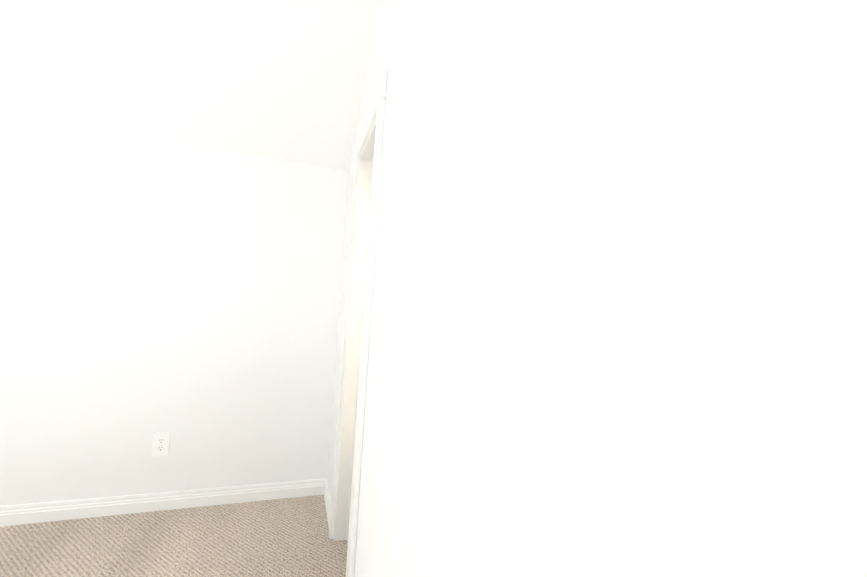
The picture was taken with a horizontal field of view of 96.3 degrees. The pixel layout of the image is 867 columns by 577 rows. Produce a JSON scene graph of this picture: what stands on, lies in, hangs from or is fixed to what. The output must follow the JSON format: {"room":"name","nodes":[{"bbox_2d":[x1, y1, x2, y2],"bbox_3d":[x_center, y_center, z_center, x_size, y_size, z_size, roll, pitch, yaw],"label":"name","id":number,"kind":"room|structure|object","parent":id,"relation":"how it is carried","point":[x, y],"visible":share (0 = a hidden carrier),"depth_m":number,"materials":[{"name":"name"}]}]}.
{"room":"empty bedroom","nodes":[
{"label":"empty bedroom","id":0,"kind":"room"},
{"bbox_2d":[0,495,347,576],"bbox_3d":[-0.878,1.223,0.207,5.460,0.200,4.320,4,-4,-19],"label":"floor","id":1,"kind":"structure","parent":0,"point":[286,537],"depth_m":1.82,"materials":[{"name":"carpet"}]},
{"bbox_2d":[0,113,348,505],"bbox_3d":[-1.408,-0.262,2.288,5.300,2.950,0.160,4,-4,-19],"label":"wall","id":2,"kind":"structure","parent":0,"point":[187,297],"depth_m":2.15,"materials":[{"name":"white paint"}]},
{"bbox_2d":[152,432,170,455],"bbox_3d":[-1.490,0.852,2.124,0.078,0.124,0.009,4,-4,-19],"label":"electrical outlet","id":3,"kind":"object","parent":2,"relation":"attached to","point":[161,444],"visible":1,"depth_m":2.12,"materials":[{"name":"white plastic"}]},
{"bbox_2d":[0,478,326,525],"bbox_3d":[-2.306,1.094,1.821,3.500,0.090,0.016,4,-4,-19],"label":"baseboard","id":4,"kind":"structure","parent":2,"relation":"attached to","point":[20,514],"depth_m":2.09,"materials":[{"name":"white wood"}]},
{"bbox_2d":[0,0,377,171],"bbox_3d":[-1.448,-1.331,0.151,3.841,0.838,4.168,4,-4,-19],"label":"ceiling","id":5,"kind":"structure","parent":0,"point":[281,80],"depth_m":1.94,"materials":[{"name":"white paint"}]},
{"bbox_2d":[327,0,866,576],"bbox_3d":[0.142,-0.275,0.629,0.120,2.950,4.000,4,-4,-19],"label":"wall","id":6,"kind":"structure","parent":0,"point":[619,310],"depth_m":0.34,"materials":[{"name":"white paint"}]},
{"bbox_2d":[324,479,330,526],"bbox_3d":[-0.599,1.214,2.204,0.016,0.090,0.425,4,-4,-19],"label":"baseboard","id":7,"kind":"structure","parent":6,"relation":"attached to","point":[327,497],"depth_m":2.20,"materials":[{"name":"white wood"}]},
{"bbox_2d":[329,69,387,576],"bbox_3d":[-0.300,0.217,1.753,0.142,2.055,0.716,4,-4,-19],"label":"door frame","id":8,"kind":"structure","parent":6,"relation":"attached to","point":[375,111],"depth_m":1.95,"materials":[{"name":"white wood"}]}
]}

